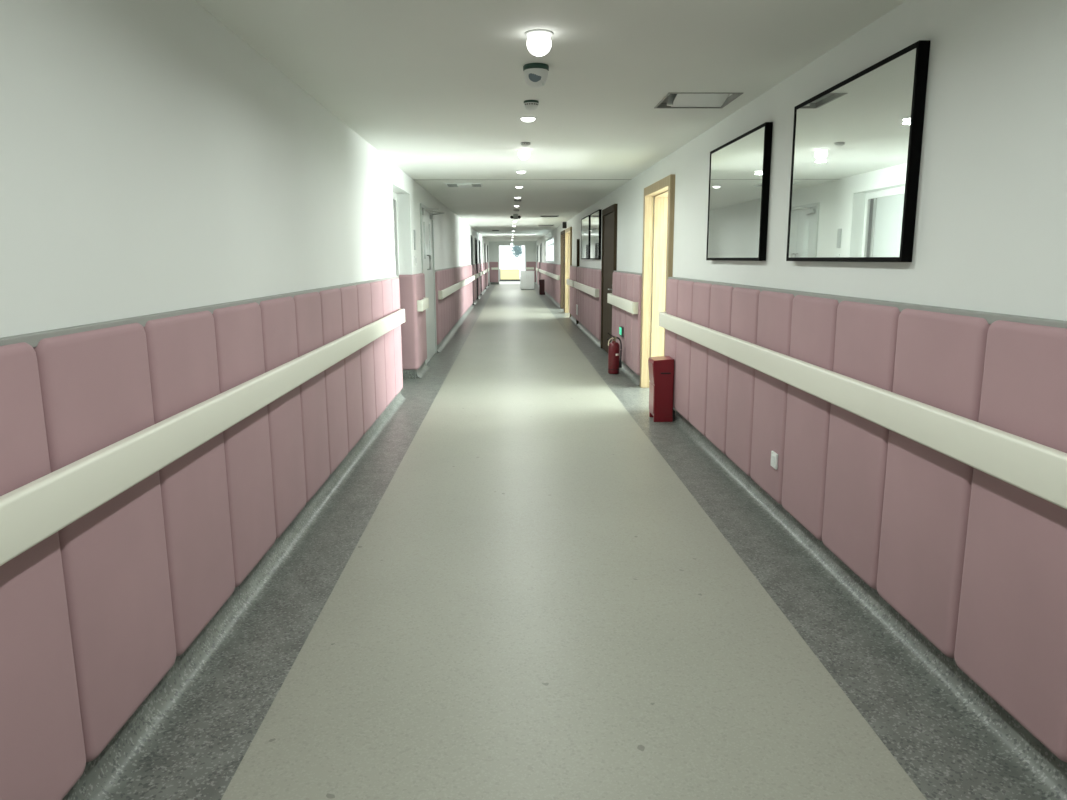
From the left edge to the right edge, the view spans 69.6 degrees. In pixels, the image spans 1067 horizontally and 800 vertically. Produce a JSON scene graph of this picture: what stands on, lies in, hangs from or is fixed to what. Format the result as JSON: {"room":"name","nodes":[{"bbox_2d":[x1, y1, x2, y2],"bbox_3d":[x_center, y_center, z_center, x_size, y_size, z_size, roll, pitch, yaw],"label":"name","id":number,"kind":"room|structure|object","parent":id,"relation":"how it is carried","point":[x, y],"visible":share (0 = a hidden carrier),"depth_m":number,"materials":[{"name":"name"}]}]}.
{"room":"hospital interior","nodes":[
{"label":"hospital interior","id":0,"kind":"room"},
{"bbox_2d":[0,0,488,337],"bbox_3d":[-1.893,-3.281,19.174,0.250,2.410,50.000,-1,10,-2],"label":"wall","id":1,"kind":"structure","parent":0,"point":[153,161],"depth_m":2.64,"materials":[{"name":"paint"}]},
{"bbox_2d":[0,342,85,799],"bbox_3d":[-1.197,0.472,1.671,0.044,1.152,0.555,-1,10,-2],"label":"wall panel","id":2,"kind":"object","parent":1,"relation":"attached to","point":[43,756],"visible":0.97,"depth_m":1.80,"materials":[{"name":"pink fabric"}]},
{"bbox_2d":[34,323,175,761],"bbox_3d":[-1.214,0.370,2.220,0.044,1.152,0.555,-1,10,-2],"label":"wall panel","id":3,"kind":"object","parent":1,"relation":"attached to","point":[95,385],"visible":0.8,"depth_m":2.15,"materials":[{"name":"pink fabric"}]},
{"bbox_2d":[143,311,234,655],"bbox_3d":[-1.231,0.269,2.770,0.044,1.152,0.555,-1,10,-2],"label":"wall panel","id":4,"kind":"object","parent":1,"relation":"attached to","point":[182,353],"visible":0.84,"depth_m":2.71,"materials":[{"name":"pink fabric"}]},
{"bbox_2d":[0,276,397,347],"bbox_3d":[-1.197,-0.030,1.239,0.030,0.032,13.520,-1,10,-2],"label":"trim","id":5,"kind":"structure","parent":1,"relation":"attached to","point":[32,339],"depth_m":2.38,"materials":[{"name":"grey"}]},
{"bbox_2d":[62,391,407,799],"bbox_3d":[-1.165,1.151,1.458,0.084,0.118,13.520,-1,10,-2],"label":"baseboard","id":6,"kind":"structure","parent":1,"relation":"attached to","point":[104,777],"depth_m":2.81,"materials":[{"name":"grey stone"}]},
{"bbox_2d":[212,302,275,586],"bbox_3d":[-1.248,0.168,3.319,0.044,1.152,0.555,-1,10,-2],"label":"wall panel","id":7,"kind":"object","parent":1,"relation":"attached to","point":[238,329],"visible":0.83,"depth_m":3.26,"materials":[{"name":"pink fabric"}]},
{"bbox_2d":[259,296,305,538],"bbox_3d":[-1.265,0.066,3.869,0.044,1.152,0.555,-1,10,-2],"label":"wall panel","id":8,"kind":"object","parent":1,"relation":"attached to","point":[278,319],"visible":0.8,"depth_m":3.82,"materials":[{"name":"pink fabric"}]},
{"bbox_2d":[293,292,329,502],"bbox_3d":[-1.282,-0.035,4.418,0.044,1.152,0.555,-1,10,-2],"label":"wall panel","id":9,"kind":"object","parent":1,"relation":"attached to","point":[308,305],"visible":0.77,"depth_m":4.37,"materials":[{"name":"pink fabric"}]},
{"bbox_2d":[319,288,347,473],"bbox_3d":[-1.299,-0.136,4.968,0.044,1.152,0.555,-1,10,-2],"label":"wall panel","id":10,"kind":"object","parent":1,"relation":"attached to","point":[331,312],"visible":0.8,"depth_m":4.92,"materials":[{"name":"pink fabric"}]},
{"bbox_2d":[340,285,362,452],"bbox_3d":[-1.316,-0.238,5.517,0.044,1.152,0.555,-1,10,-2],"label":"wall panel","id":11,"kind":"object","parent":1,"relation":"attached to","point":[349,302],"visible":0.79,"depth_m":5.47,"materials":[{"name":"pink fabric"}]},
{"bbox_2d":[356,283,375,434],"bbox_3d":[-1.333,-0.339,6.067,0.044,1.152,0.555,-1,10,-2],"label":"wall panel","id":12,"kind":"object","parent":1,"relation":"attached to","point":[363,290],"visible":0.75,"depth_m":6.03,"materials":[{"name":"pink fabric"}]},
{"bbox_2d":[370,281,386,418],"bbox_3d":[-1.350,-0.440,6.616,0.044,1.152,0.555,-1,10,-2],"label":"wall panel","id":13,"kind":"object","parent":1,"relation":"attached to","point":[376,287],"visible":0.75,"depth_m":6.58,"materials":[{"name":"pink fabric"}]},
{"bbox_2d":[381,279,395,406],"bbox_3d":[-1.367,-0.542,7.166,0.044,1.152,0.555,-1,10,-2],"label":"wall panel","id":14,"kind":"object","parent":1,"relation":"attached to","point":[386,284],"visible":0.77,"depth_m":7.13,"materials":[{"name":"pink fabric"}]},
{"bbox_2d":[0,309,404,565],"bbox_3d":[-1.129,0.345,1.250,0.070,0.137,13.200,-1,10,-2],"label":"handrail","id":15,"kind":"object","parent":14,"relation":"attached to","point":[32,512],"visible":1,"depth_m":2.20,"materials":[{"name":"white plastic"}]},
{"bbox_2d":[391,278,402,395],"bbox_3d":[-1.384,-0.640,7.699,0.044,1.152,0.523,-1,10,-2],"label":"wall panel","id":16,"kind":"object","parent":1,"relation":"attached to","point":[394,282],"visible":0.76,"depth_m":7.66,"materials":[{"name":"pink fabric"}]},
{"bbox_2d":[392,192,402,369],"bbox_3d":[-1.638,-1.224,8.585,0.090,2.205,1.420,-1,10,-2],"label":"door","id":17,"kind":"structure","parent":1,"relation":"in","point":[394,195],"depth_m":9.06,"materials":[{"name":"paint"}]},
{"bbox_2d":[402,370,415,378],"bbox_3d":[-1.532,-0.318,9.441,0.155,0.112,0.030,-1,10,-2],"label":"baseboard","id":18,"kind":"structure","parent":1,"relation":"attached to","point":[407,374],"depth_m":9.43,"materials":[{"name":"grey plastic"}]},
{"bbox_2d":[399,273,426,369],"bbox_3d":[-1.525,-1.027,9.798,0.196,1.152,1.032,-1,10,-2],"label":"wall panel","id":19,"kind":"object","parent":1,"relation":"attached to","point":[412,287],"visible":0.99,"depth_m":9.34,"materials":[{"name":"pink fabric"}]},
{"bbox_2d":[417,297,428,311],"bbox_3d":[-1.389,-1.205,9.654,0.070,0.137,0.700,-1,10,-2],"label":"handrail","id":20,"kind":"object","parent":19,"relation":"attached to","point":[423,304],"visible":1,"depth_m":9.36,"materials":[{"name":"white plastic"}]},
{"bbox_2d":[415,361,429,377],"bbox_3d":[-1.428,-0.416,9.951,0.084,0.118,1.000,-1,10,-2],"label":"baseboard","id":21,"kind":"structure","parent":1,"relation":"attached to","point":[420,373],"depth_m":9.86,"materials":[{"name":"grey plastic"}]},
{"bbox_2d":[420,203,443,363],"bbox_3d":[-1.455,-1.662,11.053,0.319,2.170,1.600,-1,10,-2],"label":"door","id":22,"kind":"structure","parent":1,"relation":"in","point":[426,219],"depth_m":11.12,"materials":[{"name":"grey paint"}]},
{"bbox_2d":[435,271,441,344],"bbox_3d":[-1.525,-1.482,12.268,0.044,1.152,0.544,-1,10,-2],"label":"wall panel","id":23,"kind":"object","parent":1,"relation":"attached to","point":[437,273],"visible":0.86,"depth_m":12.08,"materials":[{"name":"pink fabric"}]},
{"bbox_2d":[440,270,443,339],"bbox_3d":[-1.542,-1.582,12.806,0.044,1.152,0.544,-1,10,-2],"label":"wall panel","id":24,"kind":"object","parent":1,"relation":"attached to","point":[441,271],"visible":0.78,"depth_m":12.78,"materials":[{"name":"pink fabric"}]},
{"bbox_2d":[438,275,474,299],"bbox_3d":[-1.636,-2.673,17.616,0.070,0.137,11.300,-1,10,-2],"label":"handrail","id":25,"kind":"object","parent":24,"relation":"attached to","point":[442,294],"visible":1,"depth_m":14.43,"materials":[{"name":"white plastic"}]},
{"bbox_2d":[442,270,446,336],"bbox_3d":[-1.559,-1.681,13.344,0.044,1.152,0.544,-1,10,-2],"label":"wall panel","id":26,"kind":"object","parent":1,"relation":"attached to","point":[444,272],"visible":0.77,"depth_m":13.35,"materials":[{"name":"pink fabric"}]},
{"bbox_2d":[445,269,448,333],"bbox_3d":[-1.575,-1.780,13.883,0.044,1.152,0.544,-1,10,-2],"label":"wall panel","id":27,"kind":"object","parent":1,"relation":"attached to","point":[446,270],"visible":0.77,"depth_m":13.85,"materials":[{"name":"pink fabric"}]},
{"bbox_2d":[447,269,451,330],"bbox_3d":[-1.592,-1.879,14.421,0.044,1.152,0.544,-1,10,-2],"label":"wall panel","id":28,"kind":"object","parent":1,"relation":"attached to","point":[449,280],"visible":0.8,"depth_m":14.35,"materials":[{"name":"pink fabric"}]},
{"bbox_2d":[450,269,453,327],"bbox_3d":[-1.609,-1.979,14.959,0.044,1.152,0.544,-1,10,-2],"label":"wall panel","id":29,"kind":"object","parent":1,"relation":"attached to","point":[451,275],"visible":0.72,"depth_m":14.87,"materials":[{"name":"pink fabric"}]},
{"bbox_2d":[452,268,455,324],"bbox_3d":[-1.626,-2.078,15.497,0.044,1.152,0.544,-1,10,-2],"label":"wall panel","id":30,"kind":"object","parent":1,"relation":"attached to","point":[452,268],"visible":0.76,"depth_m":15.40,"materials":[{"name":"pink fabric"}]},
{"bbox_2d":[437,305,473,352],"bbox_3d":[-1.672,-1.863,17.800,0.084,0.118,11.730,-1,10,-2],"label":"baseboard","id":31,"kind":"structure","parent":1,"relation":"attached to","point":[447,338],"depth_m":15.12,"materials":[{"name":"grey plastic"}]},
{"bbox_2d":[454,268,456,322],"bbox_3d":[-1.642,-2.177,16.036,0.044,1.152,0.544,-1,10,-2],"label":"wall panel","id":32,"kind":"object","parent":1,"relation":"attached to","point":[454,268],"visible":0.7,"depth_m":15.94,"materials":[{"name":"pink fabric"}]},
{"bbox_2d":[456,268,458,321],"bbox_3d":[-1.659,-2.277,16.574,0.044,1.152,0.544,-1,10,-2],"label":"wall panel","id":33,"kind":"object","parent":1,"relation":"attached to","point":[456,268],"visible":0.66,"depth_m":16.50,"materials":[{"name":"pink fabric"}]},
{"bbox_2d":[470,235,473,304],"bbox_3d":[-1.944,-3.993,23.747,0.110,2.150,0.850,-1,10,-2],"label":"door","id":34,"kind":"structure","parent":1,"relation":"in","point":[470,235],"depth_m":23.99,"materials":[{"name":"grey plastic"}]},
{"bbox_2d":[475,238,477,299],"bbox_3d":[-2.039,-4.559,26.818,0.110,2.150,1.400,-1,10,-2],"label":"door","id":35,"kind":"structure","parent":1,"relation":"in","point":[475,238],"depth_m":27.39,"materials":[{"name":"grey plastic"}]},
{"bbox_2d":[495,179,630,179],"bbox_3d":[-0.131,-2.725,9.491,2.695,0.004,0.025,-1,10,-2],"label":"trim","id":36,"kind":"structure","parent":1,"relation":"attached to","point":[495,179],"depth_m":9.49,"materials":[{"name":"grey"}]},
{"bbox_2d":[489,241,535,283],"bbox_3d":[-1.192,-7.846,43.889,3.185,2.410,0.200,-1,10,-2],"label":"wall","id":37,"kind":"structure","parent":0,"point":[530,246],"depth_m":43.66,"materials":[{"name":"paint"}]},
{"bbox_2d":[489,262,497,281],"bbox_3d":[-2.260,-7.304,43.831,0.495,1.152,0.044,-1,10,-2],"label":"wall panel","id":38,"kind":"object","parent":37,"relation":"attached to","point":[493,273],"visible":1,"depth_m":43.82,"materials":[{"name":"pink fabric"}]},
{"bbox_2d":[526,262,535,281],"bbox_3d":[-0.134,-7.325,43.893,0.560,1.152,0.044,-1,10,-2],"label":"wall panel","id":39,"kind":"object","parent":37,"relation":"attached to","point":[528,264],"visible":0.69,"depth_m":43.82,"materials":[{"name":"pink fabric"}]},
{"bbox_2d":[195,0,905,240],"bbox_3d":[-0.431,-4.505,18.994,3.185,0.050,50.400,-1,10,-2],"label":"ceiling","id":40,"kind":"structure","parent":0,"point":[439,88],"depth_m":4.01,"materials":[{"name":"paint"}]},
{"bbox_2d":[444,183,482,187],"bbox_3d":[-0.914,-2.828,10.117,0.480,0.022,0.470,-1,10,-2],"label":"ceiling vent","id":41,"kind":"object","parent":40,"relation":"in","point":[460,185],"visible":1,"depth_m":9.99,"materials":[{"name":"white metal"}]},
{"bbox_2d":[517,148,530,159],"bbox_3d":[-0.085,-2.196,6.866,0.124,0.092,0.124,-1,10,-2],"label":"recessed light","id":42,"kind":"object","parent":40,"relation":"in","point":[523,153],"visible":1,"depth_m":6.83,"materials":[{"name":"white glass"}]},
{"bbox_2d":[519,116,536,121],"bbox_3d":[-0.037,-1.943,5.317,0.124,0.028,0.124,-1,10,-2],"label":"recessed light","id":43,"kind":"object","parent":40,"relation":"in","point":[523,118],"visible":1,"depth_m":5.28,"materials":[{"name":"white glass"}]},
{"bbox_2d":[524,100,538,110],"bbox_3d":[-0.014,-1.828,4.769,0.094,0.055,0.094,-1,10,-2],"label":"smoke detector","id":44,"kind":"object","parent":40,"relation":"attached to","point":[531,105],"visible":1,"depth_m":4.74,"materials":[{"name":"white plastic"}]},
{"bbox_2d":[523,63,548,87],"bbox_3d":[0.013,-1.643,3.899,0.131,0.105,0.131,-1,10,-2],"label":"security camera","id":45,"kind":"object","parent":40,"relation":"attached to","point":[535,74],"visible":1,"depth_m":3.85,"materials":[{"name":"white plastic"}]},
{"bbox_2d":[525,29,552,55],"bbox_3d":[0.024,-1.546,3.337,0.124,0.092,0.124,-1,10,-2],"label":"recessed light","id":46,"kind":"object","parent":40,"relation":"in","point":[538,41],"visible":1,"depth_m":3.30,"materials":[{"name":"white glass"}]},
{"bbox_2d":[654,92,742,107],"bbox_3d":[1.013,-1.982,4.742,0.454,0.256,0.474,-1,10,-2],"label":"access hatch","id":47,"kind":"object","parent":40,"relation":"attached to","point":[674,100],"visible":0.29,"depth_m":4.88,"materials":[{"name":"white paint"}]},
{"bbox_2d":[116,284,1043,799],"bbox_3d":[-0.421,-2.062,19.445,3.185,0.100,50.400,-1,10,-2],"label":"floor","id":48,"kind":"structure","parent":0,"point":[534,604],"depth_m":2.95,"materials":[{"name":"grey laminate"}]},
{"bbox_2d":[520,271,534,289],"bbox_3d":[-0.290,-5.610,35.972,0.674,0.880,0.651,-1,10,-2],"label":"base cabinet","id":49,"kind":"object","parent":48,"relation":"on","point":[526,277],"visible":1,"depth_m":35.67,"materials":[{"name":"white paint"}]},
{"bbox_2d":[539,279,544,294],"bbox_3d":[0.344,-4.588,31.158,0.248,0.612,0.303,-1,10,-2],"label":"metal box","id":50,"kind":"object","parent":48,"relation":"on","point":[542,281],"visible":1,"depth_m":31.02,"materials":[{"name":"red paint"}]},
{"bbox_2d":[607,333,621,373],"bbox_3d":[1.032,-0.596,9.741,0.181,0.527,0.151,5,12,27],"label":"fire extinguisher","id":51,"kind":"object","parent":48,"relation":"on","point":[614,352],"visible":1,"depth_m":9.70,"materials":[{"name":"red paint"}]},
{"bbox_2d":[648,356,674,421],"bbox_3d":[1.159,-0.103,6.959,0.214,0.568,0.253,-1,10,-2],"label":"metal box","id":52,"kind":"object","parent":48,"relation":"on","point":[661,368],"visible":1,"depth_m":6.85,"materials":[{"name":"red paint"}]},
{"bbox_2d":[536,0,1066,381],"bbox_3d":[1.046,-3.310,19.260,0.240,2.410,50.000,-1,10,-2],"label":"wall","id":53,"kind":"structure","parent":0,"point":[990,234],"depth_m":2.63,"materials":[{"name":"paint"}]},
{"bbox_2d":[539,269,559,279],"bbox_3d":[0.513,-4.864,29.436,0.070,0.137,14.200,-1,10,-2],"label":"handrail","id":54,"kind":"object","parent":53,"relation":"attached to","point":[557,277],"visible":1,"depth_m":26.19,"materials":[{"name":"white plastic"}]},
{"bbox_2d":[546,237,553,262],"bbox_3d":[0.656,-5.749,29.480,0.074,0.900,6.000,-1,10,-2],"label":"window","id":55,"kind":"structure","parent":53,"relation":"in","point":[550,242],"depth_m":28.96,"materials":[{"name":"white glass"}]},
{"bbox_2d":[560,230,564,311],"bbox_3d":[0.972,-3.633,21.589,0.325,2.200,1.560,-1,10,-2],"label":"door","id":56,"kind":"structure","parent":53,"relation":"in","point":[562,263],"depth_m":22.24,"materials":[{"name":"brown wood"}]},
{"bbox_2d":[565,227,571,316],"bbox_3d":[1.031,-3.284,19.697,0.325,2.200,1.810,-1,10,-2],"label":"door","id":57,"kind":"structure","parent":53,"relation":"in","point":[568,232],"depth_m":20.42,"materials":[{"name":"yellow wood"}]},
{"bbox_2d":[569,266,571,313],"bbox_3d":[0.919,-2.657,18.575,0.064,1.152,0.471,-1,10,-2],"label":"wall panel","id":58,"kind":"object","parent":53,"relation":"attached to","point":[570,266],"visible":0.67,"depth_m":18.51,"materials":[{"name":"pink fabric"}]},
{"bbox_2d":[571,266,572,315],"bbox_3d":[0.933,-2.571,18.108,0.064,1.152,0.471,-1,10,-2],"label":"wall panel","id":59,"kind":"object","parent":53,"relation":"attached to","point":[572,266],"visible":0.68,"depth_m":18.10,"materials":[{"name":"pink fabric"}]},
{"bbox_2d":[574,267,576,317],"bbox_3d":[0.962,-2.399,17.175,0.064,1.152,0.471,-1,10,-2],"label":"wall panel","id":60,"kind":"object","parent":53,"relation":"attached to","point":[575,268],"visible":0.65,"depth_m":17.10,"materials":[{"name":"pink fabric"}]},
{"bbox_2d":[576,267,578,320],"bbox_3d":[0.981,-2.288,16.573,0.064,1.152,0.546,-1,10,-2],"label":"wall panel","id":61,"kind":"object","parent":53,"relation":"attached to","point":[577,290],"visible":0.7,"depth_m":16.50,"materials":[{"name":"pink fabric"}]},
{"bbox_2d":[576,239,579,323],"bbox_3d":[0.976,-2.585,16.848,0.055,1.860,0.100,-1,10,-2],"label":"trim","id":62,"kind":"structure","parent":53,"relation":"attached to","point":[578,240],"depth_m":16.69,"materials":[{"name":"brown wood"}]},
{"bbox_2d":[579,267,580,322],"bbox_3d":[0.998,-2.188,16.032,0.064,1.152,0.546,-1,10,-2],"label":"wall panel","id":63,"kind":"object","parent":53,"relation":"attached to","point":[579,267],"visible":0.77,"depth_m":15.98,"materials":[{"name":"pink fabric"}]},
{"bbox_2d":[581,268,583,325],"bbox_3d":[1.014,-2.089,15.491,0.064,1.152,0.546,-1,10,-2],"label":"wall panel","id":64,"kind":"object","parent":53,"relation":"attached to","point":[582,269],"visible":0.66,"depth_m":15.44,"materials":[{"name":"pink fabric"}]},
{"bbox_2d":[569,315,600,347],"bbox_3d":[1.002,-1.505,15.797,0.084,0.118,6.460,-1,10,-2],"label":"baseboard","id":65,"kind":"structure","parent":53,"relation":"attached to","point":[597,342],"depth_m":14.78,"materials":[{"name":"grey plastic"}]},
{"bbox_2d":[583,268,586,327],"bbox_3d":[1.031,-1.989,14.951,0.064,1.152,0.546,-1,10,-2],"label":"wall panel","id":66,"kind":"object","parent":53,"relation":"attached to","point":[585,269],"visible":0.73,"depth_m":14.96,"materials":[{"name":"pink fabric"}]},
{"bbox_2d":[581,215,589,258],"bbox_3d":[1.028,-3.178,15.072,0.042,0.810,1.480,-1,10,-2],"label":"wall mirror","id":67,"kind":"object","parent":53,"relation":"attached to","point":[585,222],"visible":0.88,"depth_m":14.96,"materials":[{"name":"black mirror"}]},
{"bbox_2d":[586,268,589,329],"bbox_3d":[1.048,-1.889,14.410,0.064,1.152,0.546,-1,10,-2],"label":"wall panel","id":68,"kind":"object","parent":53,"relation":"attached to","point":[588,269],"visible":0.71,"depth_m":14.43,"materials":[{"name":"pink fabric"}]},
{"bbox_2d":[589,269,592,332],"bbox_3d":[1.065,-1.790,13.869,0.064,1.152,0.546,-1,10,-2],"label":"wall panel","id":69,"kind":"object","parent":53,"relation":"attached to","point":[591,270],"visible":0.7,"depth_m":13.87,"materials":[{"name":"pink fabric"}]},
{"bbox_2d":[592,269,596,336],"bbox_3d":[1.082,-1.690,13.329,0.064,1.152,0.546,-1,10,-2],"label":"wall panel","id":70,"kind":"object","parent":53,"relation":"attached to","point":[594,270],"visible":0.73,"depth_m":13.27,"materials":[{"name":"pink fabric"}]},
{"bbox_2d":[573,281,598,296],"bbox_3d":[0.972,-2.135,14.642,0.070,0.137,4.300,-1,10,-2],"label":"handrail","id":71,"kind":"object","parent":70,"relation":"attached to","point":[592,291],"visible":1,"depth_m":13.92,"materials":[{"name":"white plastic"}]},
{"bbox_2d":[590,209,601,258],"bbox_3d":[1.080,-2.868,13.391,0.042,0.810,1.400,-1,10,-2],"label":"wall mirror","id":72,"kind":"object","parent":53,"relation":"attached to","point":[595,217],"visible":1,"depth_m":13.20,"materials":[{"name":"black mirror"}]},
{"bbox_2d":[596,270,600,339],"bbox_3d":[1.098,-1.590,12.788,0.064,1.152,0.546,-1,10,-2],"label":"wall panel","id":73,"kind":"object","parent":53,"relation":"attached to","point":[598,272],"visible":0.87,"depth_m":12.63,"materials":[{"name":"pink fabric"}]},
{"bbox_2d":[601,204,617,352],"bbox_3d":[1.260,-1.805,11.680,0.364,2.200,1.460,-1,10,-2],"label":"door","id":74,"kind":"structure","parent":53,"relation":"in","point":[609,214],"depth_m":11.72,"materials":[{"name":"brown wood"}]},
{"bbox_2d":[612,272,616,340],"bbox_3d":[1.160,-1.225,10.807,0.064,1.152,0.376,-1,10,-2],"label":"wall panel","id":75,"kind":"object","parent":53,"relation":"attached to","point":[614,273],"visible":0.41,"depth_m":10.77,"materials":[{"name":"pink fabric"}]},
{"bbox_2d":[615,272,620,344],"bbox_3d":[1.173,-1.150,10.400,0.064,1.152,0.446,-1,10,-2],"label":"wall panel","id":76,"kind":"object","parent":53,"relation":"attached to","point":[618,274],"visible":0.34,"depth_m":10.34,"materials":[{"name":"pink fabric"}]},
{"bbox_2d":[620,273,627,362],"bbox_3d":[1.187,-1.063,9.933,0.064,1.152,0.496,-1,10,-2],"label":"wall panel","id":77,"kind":"object","parent":53,"relation":"attached to","point":[623,275],"visible":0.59,"depth_m":9.86,"materials":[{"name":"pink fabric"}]},
{"bbox_2d":[607,293,637,313],"bbox_3d":[1.121,-1.247,9.825,0.070,0.137,2.260,-1,10,-2],"label":"handrail","id":78,"kind":"object","parent":77,"relation":"attached to","point":[629,306],"visible":1,"depth_m":9.39,"materials":[{"name":"white plastic"}]},
{"bbox_2d":[619,360,639,385],"bbox_3d":[1.183,-0.432,9.978,0.084,0.118,2.340,-1,10,-2],"label":"baseboard","id":79,"kind":"structure","parent":53,"relation":"attached to","point":[629,373],"depth_m":9.51,"materials":[{"name":"grey plastic"}]},
{"bbox_2d":[625,273,633,368],"bbox_3d":[1.202,-0.973,9.441,0.064,1.152,0.496,-1,10,-2],"label":"wall panel","id":80,"kind":"object","parent":53,"relation":"attached to","point":[629,288],"visible":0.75,"depth_m":9.40,"materials":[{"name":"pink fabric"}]},
{"bbox_2d":[631,274,641,375],"bbox_3d":[1.217,-0.884,8.960,0.064,1.152,0.476,-1,10,-2],"label":"wall panel","id":81,"kind":"object","parent":53,"relation":"attached to","point":[637,279],"visible":0.83,"depth_m":8.83,"materials":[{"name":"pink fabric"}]},
{"bbox_2d":[640,174,674,387],"bbox_3d":[1.396,-1.109,7.906,0.325,2.200,1.420,-1,10,-2],"label":"door","id":82,"kind":"structure","parent":53,"relation":"in","point":[660,195],"depth_m":8.44,"materials":[{"name":"yellow wood"}]},
{"bbox_2d":[665,279,678,407],"bbox_3d":[1.278,-0.523,7.005,0.064,1.152,0.493,-1,10,-2],"label":"wall panel","id":83,"kind":"object","parent":53,"relation":"attached to","point":[672,284],"visible":0.49,"depth_m":6.89,"materials":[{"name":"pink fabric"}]},
{"bbox_2d":[675,280,693,420],"bbox_3d":[1.294,-0.429,6.492,0.064,1.152,0.543,-1,10,-2],"label":"wall panel","id":84,"kind":"object","parent":53,"relation":"attached to","point":[685,288],"visible":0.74,"depth_m":6.45,"materials":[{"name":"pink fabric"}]},
{"bbox_2d":[659,312,1066,508],"bbox_3d":[1.395,0.381,0.999,0.070,0.137,12.540,-1,10,-2],"label":"handrail","id":85,"kind":"object","parent":84,"relation":"attached to","point":[1040,470],"visible":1,"depth_m":2.62,"materials":[{"name":"white plastic"}]},
{"bbox_2d":[689,282,711,435],"bbox_3d":[1.310,-0.330,5.954,0.064,1.152,0.543,-1,10,-2],"label":"wall panel","id":86,"kind":"object","parent":53,"relation":"attached to","point":[698,368],"visible":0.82,"depth_m":5.91,"materials":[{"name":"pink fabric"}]},
{"bbox_2d":[705,284,733,453],"bbox_3d":[1.327,-0.231,5.417,0.064,1.152,0.543,-1,10,-2],"label":"wall panel","id":87,"kind":"object","parent":53,"relation":"attached to","point":[721,295],"visible":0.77,"depth_m":5.37,"materials":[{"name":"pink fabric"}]},
{"bbox_2d":[706,122,772,260],"bbox_3d":[1.338,-1.325,5.093,0.042,0.785,1.250,-1,10,-2],"label":"wall mirror","id":88,"kind":"object","parent":53,"relation":"attached to","point":[740,168],"visible":1,"depth_m":4.91,"materials":[{"name":"black mirror"}]},
{"bbox_2d":[726,287,759,476],"bbox_3d":[1.344,-0.131,4.879,0.064,1.152,0.543,-1,10,-2],"label":"wall panel","id":89,"kind":"object","parent":53,"relation":"attached to","point":[745,301],"visible":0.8,"depth_m":4.83,"materials":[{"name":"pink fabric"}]},
{"bbox_2d":[750,290,793,504],"bbox_3d":[1.361,-0.032,4.341,0.064,1.152,0.543,-1,10,-2],"label":"wall panel","id":90,"kind":"object","parent":53,"relation":"attached to","point":[774,308],"visible":0.71,"depth_m":4.30,"materials":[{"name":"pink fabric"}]},
{"bbox_2d":[771,451,777,469],"bbox_3d":[1.327,0.331,4.234,0.016,0.086,0.086,-1,10,-2],"label":"wall outlet","id":91,"kind":"object","parent":90,"relation":"attached to","point":[774,456],"visible":1,"depth_m":4.21,"materials":[{"name":"white plastic"}]},
{"bbox_2d":[782,295,838,540],"bbox_3d":[1.377,0.067,3.803,0.064,1.152,0.543,-1,10,-2],"label":"wall panel","id":92,"kind":"object","parent":53,"relation":"attached to","point":[813,327],"visible":0.73,"depth_m":3.75,"materials":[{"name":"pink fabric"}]},
{"bbox_2d":[786,40,929,261],"bbox_3d":[1.389,-1.018,3.431,0.042,0.785,1.230,-1,10,-2],"label":"wall mirror","id":93,"kind":"object","parent":53,"relation":"attached to","point":[857,144],"visible":1,"depth_m":3.22,"materials":[{"name":"black mirror"}]},
{"bbox_2d":[822,301,900,589],"bbox_3d":[1.394,0.166,3.266,0.064,1.152,0.543,-1,10,-2],"label":"wall panel","id":94,"kind":"object","parent":53,"relation":"attached to","point":[866,334],"visible":0.8,"depth_m":3.21,"materials":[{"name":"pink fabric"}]},
{"bbox_2d":[668,277,1066,328],"bbox_3d":[1.472,0.018,0.914,0.045,0.032,12.700,-1,10,-2],"label":"trim","id":95,"kind":"structure","parent":53,"relation":"attached to","point":[990,317],"depth_m":2.78,"materials":[{"name":"grey"}]},
{"bbox_2d":[672,408,1066,799],"bbox_3d":[1.457,1.199,1.131,0.084,0.118,12.700,-1,10,-2],"label":"baseboard","id":96,"kind":"structure","parent":53,"relation":"attached to","point":[1046,773],"depth_m":2.81,"materials":[{"name":"grey stone"}]},
{"bbox_2d":[877,309,990,657],"bbox_3d":[1.411,0.265,2.728,0.064,1.152,0.543,-1,10,-2],"label":"wall panel","id":97,"kind":"object","parent":53,"relation":"attached to","point":[940,357],"visible":0.8,"depth_m":2.67,"materials":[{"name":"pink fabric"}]},
{"bbox_2d":[954,320,1066,762],"bbox_3d":[1.427,0.364,2.190,0.064,1.152,0.543,-1,10,-2],"label":"wall panel","id":98,"kind":"object","parent":53,"relation":"attached to","point":[1011,634],"visible":0.94,"depth_m":2.20,"materials":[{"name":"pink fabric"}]},
{"label":"outside","id":99,"kind":"structure","parent":0,"visible":0},
{"bbox_2d":[499,281,519,283],"bbox_3d":[-1.620,-8.196,52.713,18.000,0.100,17.300,-1,10,-2],"label":"terrace","id":100,"kind":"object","parent":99,"point":[501,282],"visible":0.07,"depth_m":47.19,"materials":[{"name":"white"}]},
{"bbox_2d":[499,269,519,280],"bbox_3d":[-1.203,-8.053,49.446,2.160,0.800,0.260,-1,10,-2],"label":"wall","id":101,"kind":"structure","parent":100,"relation":"on","point":[504,274],"depth_m":49.34,"materials":[{"name":"yellow paint"}]},
{"bbox_2d":[511,246,524,257],"bbox_3d":[0.015,-10.760,52.350,3.003,5.067,3.052,-7,13,-34],"label":"tree","id":102,"kind":"object","parent":100,"relation":"on","point":[516,250],"visible":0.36,"depth_m":52.28,"materials":[{"name":"green plant"}]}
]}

